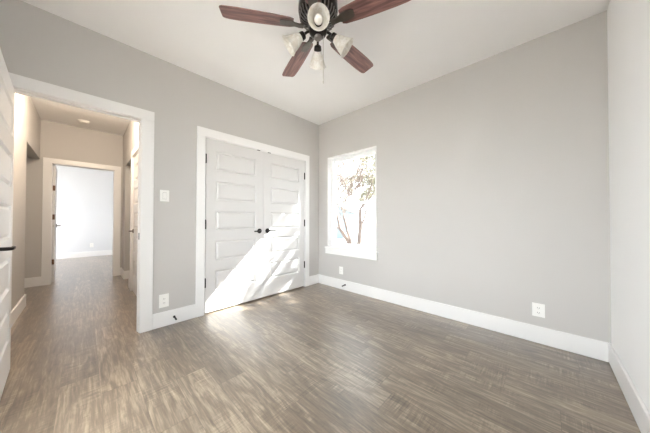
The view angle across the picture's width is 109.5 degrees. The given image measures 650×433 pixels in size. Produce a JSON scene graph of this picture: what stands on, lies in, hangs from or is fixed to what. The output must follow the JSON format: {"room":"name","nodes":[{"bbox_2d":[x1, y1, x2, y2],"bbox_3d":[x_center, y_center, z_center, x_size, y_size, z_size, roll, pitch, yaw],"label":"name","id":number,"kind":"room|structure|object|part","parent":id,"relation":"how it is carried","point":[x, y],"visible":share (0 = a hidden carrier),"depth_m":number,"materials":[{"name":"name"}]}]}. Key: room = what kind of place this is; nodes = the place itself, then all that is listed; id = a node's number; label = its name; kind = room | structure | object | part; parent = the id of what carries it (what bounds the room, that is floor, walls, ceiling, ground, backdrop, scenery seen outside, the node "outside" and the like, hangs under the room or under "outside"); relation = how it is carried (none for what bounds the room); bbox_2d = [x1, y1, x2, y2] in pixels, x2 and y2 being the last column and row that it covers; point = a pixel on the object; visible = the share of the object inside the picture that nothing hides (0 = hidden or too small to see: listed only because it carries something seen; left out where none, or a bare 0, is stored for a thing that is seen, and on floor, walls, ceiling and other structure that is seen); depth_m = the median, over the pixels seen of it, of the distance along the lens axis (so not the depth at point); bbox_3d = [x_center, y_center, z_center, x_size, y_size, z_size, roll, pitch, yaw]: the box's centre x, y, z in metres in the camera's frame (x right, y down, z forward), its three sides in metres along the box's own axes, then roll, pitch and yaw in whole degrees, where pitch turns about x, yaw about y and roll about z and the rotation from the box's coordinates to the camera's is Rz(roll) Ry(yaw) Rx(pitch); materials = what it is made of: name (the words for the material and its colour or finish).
{"room":"empty bedroom","nodes":[
{"label":"empty bedroom","id":0,"kind":"room"},
{"bbox_2d":[11,93,40,310],"bbox_3d":[-3.625,-0.244,2.668,3.082,2.742,0.120,-1,-1,44],"label":"wall","id":1,"kind":"structure","parent":0,"point":[27,121],"depth_m":2.69,"materials":[{"name":"beige paint"}]},
{"bbox_2d":[11,294,25,326],"bbox_3d":[-3.175,1.047,2.232,1.807,0.151,0.135,-1,-1,44],"label":"baseboard","id":2,"kind":"structure","parent":1,"relation":"attached to","point":[16,311],"depth_m":2.56,"materials":[{"name":"white paint"}]},
{"bbox_2d":[24,120,122,277],"bbox_3d":[-4.489,-0.229,4.081,0.120,2.742,4.720,-1,-1,44],"label":"wall","id":3,"kind":"structure","parent":0,"point":[57,140],"depth_m":3.90,"materials":[{"name":"beige paint"}]},
{"bbox_2d":[51,165,60,281],"bbox_3d":[-4.950,0.118,4.236,0.764,2.026,0.098,-1,-1,42],"label":"door","id":4,"kind":"structure","parent":3,"relation":"in","point":[54,207],"depth_m":3.97,"materials":[{"name":"white paint"}]},
{"bbox_2d":[24,267,121,287],"bbox_3d":[-5.029,1.058,3.404,0.015,0.151,3.020,-1,-1,44],"label":"baseboard","id":5,"kind":"structure","parent":3,"relation":"attached to","point":[34,281],"depth_m":3.71,"materials":[{"name":"white paint"}]},
{"bbox_2d":[41,157,120,285],"bbox_3d":[-4.379,0.083,4.180,0.138,2.121,0.970,-1,-1,44],"label":"door frame","id":6,"kind":"structure","parent":3,"relation":"attached to","point":[47,191],"depth_m":3.89,"materials":[{"name":"white paint"}]},
{"bbox_2d":[56,165,113,253],"bbox_3d":[-5.821,-0.216,5.351,3.560,2.742,4.920,-1,-1,44],"label":"wall","id":7,"kind":"structure","parent":0,"point":[84,213],"depth_m":6.61,"materials":[{"name":"paint"}]},
{"bbox_2d":[56,250,112,258],"bbox_3d":[-7.164,1.089,6.353,0.015,0.151,4.340,-1,-1,44],"label":"baseboard","id":8,"kind":"structure","parent":7,"relation":"attached to","point":[104,252],"depth_m":6.59,"materials":[{"name":"white paint"}]},
{"bbox_2d":[122,121,138,277],"bbox_3d":[-2.834,-0.233,3.496,3.082,2.742,0.120,-1,-1,44],"label":"wall","id":9,"kind":"structure","parent":0,"point":[131,135],"depth_m":4.22,"materials":[{"name":"beige paint"}]},
{"bbox_2d":[121,268,129,287],"bbox_3d":[-3.470,1.068,4.076,1.313,0.151,0.135,-1,-1,44],"label":"baseboard","id":10,"kind":"structure","parent":9,"relation":"attached to","point":[124,274],"depth_m":4.20,"materials":[{"name":"white paint"}]},
{"bbox_2d":[128,153,137,295],"bbox_3d":[-2.688,0.110,3.256,0.754,2.026,0.098,-1,-1,44],"label":"door","id":11,"kind":"structure","parent":9,"relation":"in","point":[135,175],"depth_m":3.38,"materials":[{"name":"white paint"}]},
{"bbox_2d":[129,143,137,290],"bbox_3d":[-2.646,0.061,3.301,0.960,2.150,0.138,-1,-1,44],"label":"door frame","id":12,"kind":"structure","parent":9,"relation":"attached to","point":[134,151],"depth_m":3.52,"materials":[{"name":"white paint"}]},
{"bbox_2d":[0,0,318,313],"bbox_3d":[-1.247,-0.238,2.887,0.120,2.742,3.470,-1,-1,44],"label":"wall","id":13,"kind":"structure","parent":0,"point":[36,43],"depth_m":2.39,"materials":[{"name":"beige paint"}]},
{"bbox_2d":[0,49,15,398],"bbox_3d":[-2.014,0.090,1.423,0.774,2.026,0.161,0,-1,41],"label":"door","id":14,"kind":"structure","parent":13,"relation":"in","point":[7,92],"depth_m":1.47,"materials":[{"name":"white paint"}]},
{"bbox_3d":[-1.769,0.177,1.282,0.120,0.020,0.053,0,-1,41],"label":"lever","id":15,"kind":"part","parent":14,"relation":"part of","materials":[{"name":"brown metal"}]},
{"bbox_2d":[9,72,153,332],"bbox_3d":[-2.086,0.036,1.969,0.106,2.170,0.980,-1,-1,44],"label":"door frame","id":16,"kind":"structure","parent":13,"relation":"attached to","point":[22,85],"depth_m":2.23,"materials":[{"name":"white paint"}]},
{"bbox_2d":[159,293,168,307],"bbox_3d":[-1.653,0.864,2.357,0.009,0.135,0.085,-1,-1,44],"label":"wall outlet","id":17,"kind":"object","parent":13,"relation":"attached to","point":[164,298],"visible":1,"depth_m":2.35,"materials":[{"name":"white plastic"}]},
{"bbox_2d":[160,190,168,201],"bbox_3d":[-1.653,-0.214,2.366,0.011,0.118,0.080,-1,-1,44],"label":"light switch","id":18,"kind":"object","parent":13,"relation":"attached to","point":[164,194],"visible":1,"depth_m":2.36,"materials":[{"name":"white plastic"}]},
{"bbox_2d":[204,138,263,312],"bbox_3d":[-1.113,0.104,2.910,0.098,2.026,0.768,-1,-1,44],"label":"door","id":19,"kind":"structure","parent":13,"relation":"in","point":[234,174],"depth_m":2.89,"materials":[{"name":"white paint"}]},
{"bbox_2d":[152,274,318,329],"bbox_3d":[-0.912,1.061,3.127,0.015,0.151,2.336,-1,-1,44],"label":"baseboard","id":20,"kind":"structure","parent":13,"relation":"attached to","point":[165,318],"depth_m":2.43,"materials":[{"name":"white paint"}]},
{"bbox_2d":[195,126,309,316],"bbox_3d":[-0.898,0.061,3.236,0.138,2.153,1.710,-1,-1,44],"label":"door frame","id":21,"kind":"structure","parent":13,"relation":"attached to","point":[203,133],"depth_m":2.63,"materials":[{"name":"white paint"}]},
{"bbox_2d":[263,152,304,296],"bbox_3d":[-0.583,0.112,3.466,0.098,2.026,0.762,-1,-1,44],"label":"door","id":22,"kind":"structure","parent":13,"relation":"in","point":[284,177],"depth_m":3.44,"materials":[{"name":"white paint"}]},
{"bbox_2d":[21,0,609,135],"bbox_3d":[-3.157,-1.667,3.346,10.202,0.120,5.470,-1,-1,44],"label":"ceiling","id":23,"kind":"structure","parent":0,"point":[413,43],"depth_m":2.10,"materials":[{"name":"paint"}]},
{"bbox_2d":[78,119,89,123],"bbox_3d":[-4.043,-1.582,3.852,0.144,0.040,0.144,-1,-1,44],"label":"smoke detector","id":24,"kind":"object","parent":23,"relation":"attached to","point":[82,121],"visible":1,"depth_m":3.82,"materials":[{"name":"white plastic"}]},
{"bbox_2d":[219,0,410,83],"bbox_3d":[-0.099,-1.288,1.647,1.222,0.668,1.283,0,-1,-10],"label":"ceiling fan","id":25,"kind":"object","parent":23,"relation":"hanging from","point":[318,16],"visible":1,"depth_m":1.61,"materials":[{"name":"brown wood"}]},
{"bbox_3d":[-0.461,-1.374,1.581,0.485,0.006,0.138,0,11,-10],"label":"blade","id":26,"kind":"part","parent":25,"relation":"part of","materials":[{"name":"brown wood"}]},
{"bbox_3d":[-0.243,-1.239,1.646,0.142,0.145,0.144,-1,-1,44],"label":"lamp shade","id":27,"kind":"part","parent":25,"relation":"part of","materials":[{"name":"white glass"}]},
{"bbox_3d":[-0.249,-1.369,2.024,0.138,0.006,0.485,-13,6,-28],"label":"blade","id":28,"kind":"part","parent":25,"relation":"part of","materials":[{"name":"brown wood"}]},
{"bbox_2d":[299,31,305,40],"bbox_3d":[-0.169,-1.294,1.650,0.063,0.065,0.057,0,-1,5],"label":"socket","id":29,"kind":"object","parent":25,"relation":"attached to","point":[302,35],"depth_m":1.63,"materials":[{"name":"brown metal"}]},
{"bbox_2d":[314,44,320,51],"bbox_3d":[-0.056,-1.293,1.774,0.057,0.065,0.063,0,-1,-11],"label":"socket","id":30,"kind":"object","parent":25,"relation":"attached to","point":[317,48],"depth_m":1.75,"materials":[{"name":"brown metal"}]},
{"bbox_3d":[-0.059,-1.236,1.847,0.144,0.145,0.142,-1,-1,44],"label":"lamp shade","id":31,"kind":"part","parent":25,"relation":"part of","materials":[{"name":"white glass"}]},
{"bbox_3d":[-0.028,-1.250,1.462,0.131,0.138,0.148,0,-1,21],"label":"lamp shade","id":32,"kind":"part","parent":25,"relation":"part of","materials":[{"name":"white glass"}]},
{"bbox_3d":[-0.042,-1.267,1.480,0.072,0.063,0.071,-1,-1,44],"label":"bulb","id":33,"kind":"part","parent":25,"relation":"part of","materials":[{"name":"white glass"}]},
{"bbox_3d":[-0.013,-1.151,1.653,0.003,0.342,0.004,0,-1,29],"label":"pull chain","id":34,"kind":"part","parent":25,"relation":"part of","materials":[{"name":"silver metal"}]},
{"bbox_2d":[330,32,336,41],"bbox_3d":[0.068,-1.294,1.661,0.063,0.065,0.057,0,-1,5],"label":"socket","id":35,"kind":"object","parent":25,"relation":"attached to","point":[333,36],"depth_m":1.64,"materials":[{"name":"brown metal"}]},
{"bbox_3d":[0.142,-1.238,1.663,0.142,0.145,0.144,-1,-1,44],"label":"lamp shade","id":36,"kind":"part","parent":25,"relation":"part of","materials":[{"name":"white glass"}]},
{"bbox_3d":[0.238,-1.369,1.958,0.138,0.006,0.485,-17,-12,42],"label":"blade","id":37,"kind":"part","parent":25,"relation":"part of","materials":[{"name":"brown wood"}]},
{"bbox_3d":[0.326,-1.374,1.476,0.485,0.006,0.138,0,-13,26],"label":"blade","id":38,"kind":"part","parent":25,"relation":"part of","materials":[{"name":"brown wood"}]},
{"bbox_2d":[0,255,640,432],"bbox_3d":[-3.168,1.195,3.306,10.202,0.120,5.450,-1,-1,44],"label":"floor","id":39,"kind":"structure","parent":0,"point":[315,358],"depth_m":1.67,"materials":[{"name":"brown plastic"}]},
{"bbox_2d":[319,10,610,342],"bbox_3d":[1.101,-0.234,2.942,3.202,2.742,0.150,-1,-1,44],"label":"wall","id":40,"kind":"structure","parent":0,"point":[492,173],"depth_m":2.25,"materials":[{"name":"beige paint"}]},
{"bbox_2d":[325,146,377,259],"bbox_3d":[0.418,-0.189,3.562,0.985,1.595,0.195,-1,-1,44],"label":"window","id":41,"kind":"structure","parent":40,"relation":"in","point":[344,249],"depth_m":3.69,"materials":[{"name":"white paint"}]},
{"bbox_3d":[0.391,0.510,3.527,0.985,0.026,0.121,-1,-1,44],"label":"sill","id":42,"kind":"part","parent":41,"relation":"part of","materials":[{"name":"white paint"}]},
{"bbox_3d":[0.447,0.118,3.589,0.831,0.700,0.026,-1,-1,44],"label":"sash","id":43,"kind":"part","parent":41,"relation":"part of","materials":[{"name":"glass"}]},
{"bbox_3d":[0.468,-0.564,3.618,0.831,0.736,0.026,-1,-1,44],"label":"sash","id":44,"kind":"part","parent":41,"relation":"part of","materials":[{"name":"glass"}]},
{"bbox_2d":[319,274,608,361],"bbox_3d":[1.042,1.061,2.867,3.172,0.151,0.015,-1,-1,44],"label":"baseboard","id":45,"kind":"structure","parent":40,"relation":"attached to","point":[589,347],"depth_m":2.29,"materials":[{"name":"white paint"}]},
{"bbox_2d":[532,302,544,317],"bbox_3d":[1.906,0.836,2.049,0.084,0.118,0.009,-1,-1,44],"label":"wall outlet","id":46,"kind":"object","parent":40,"relation":"attached to","point":[538,310],"visible":1,"depth_m":2.05,"materials":[{"name":"white plastic"}]},
{"bbox_2d":[607,0,649,413],"bbox_3d":[1.116,-0.262,0.529,0.150,2.742,3.620,-1,-1,44],"label":"wall","id":47,"kind":"structure","parent":0,"point":[628,21],"depth_m":1.34,"materials":[{"name":"white paint"}]},
{"bbox_2d":[608,343,649,432],"bbox_3d":[1.054,1.034,0.571,0.015,0.151,3.320,-1,-1,44],"label":"baseboard","id":48,"kind":"structure","parent":47,"relation":"attached to","point":[641,415],"depth_m":1.32,"materials":[{"name":"white paint"}]},
{"label":"outside","id":49,"kind":"structure","parent":0,"visible":0},
{"bbox_2d":[336,224,374,245],"bbox_3d":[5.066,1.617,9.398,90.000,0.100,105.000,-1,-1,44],"label":"ground","id":50,"kind":"structure","parent":49,"point":[368,230],"depth_m":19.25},
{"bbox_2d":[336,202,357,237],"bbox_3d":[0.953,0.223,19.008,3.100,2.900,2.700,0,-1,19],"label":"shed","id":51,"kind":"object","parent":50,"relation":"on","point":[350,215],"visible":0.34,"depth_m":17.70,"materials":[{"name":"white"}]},
{"bbox_2d":[336,160,372,243],"bbox_3d":[0.149,-0.441,8.033,3.402,4.122,3.785,0,-1,-30],"label":"bare tree","id":52,"kind":"object","parent":50,"relation":"on","point":[344,182],"visible":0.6,"depth_m":7.31,"materials":[{"name":"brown plant"}]},
{"bbox_2d":[344,154,374,243],"bbox_3d":[2.583,-1.491,12.925,4.009,6.212,5.778,-1,-1,44],"label":"leafy tree","id":53,"kind":"object","parent":50,"relation":"on","point":[368,179],"visible":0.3,"depth_m":13.31,"materials":[{"name":"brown plant"}]},
{"bbox_2d":[367,187,374,210],"bbox_3d":[5.764,-1.490,20.181,4.613,6.429,3.964,-1,-1,44],"label":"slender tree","id":54,"kind":"object","parent":50,"relation":"on","point":[372,187],"visible":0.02,"depth_m":21.01,"materials":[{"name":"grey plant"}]}
]}

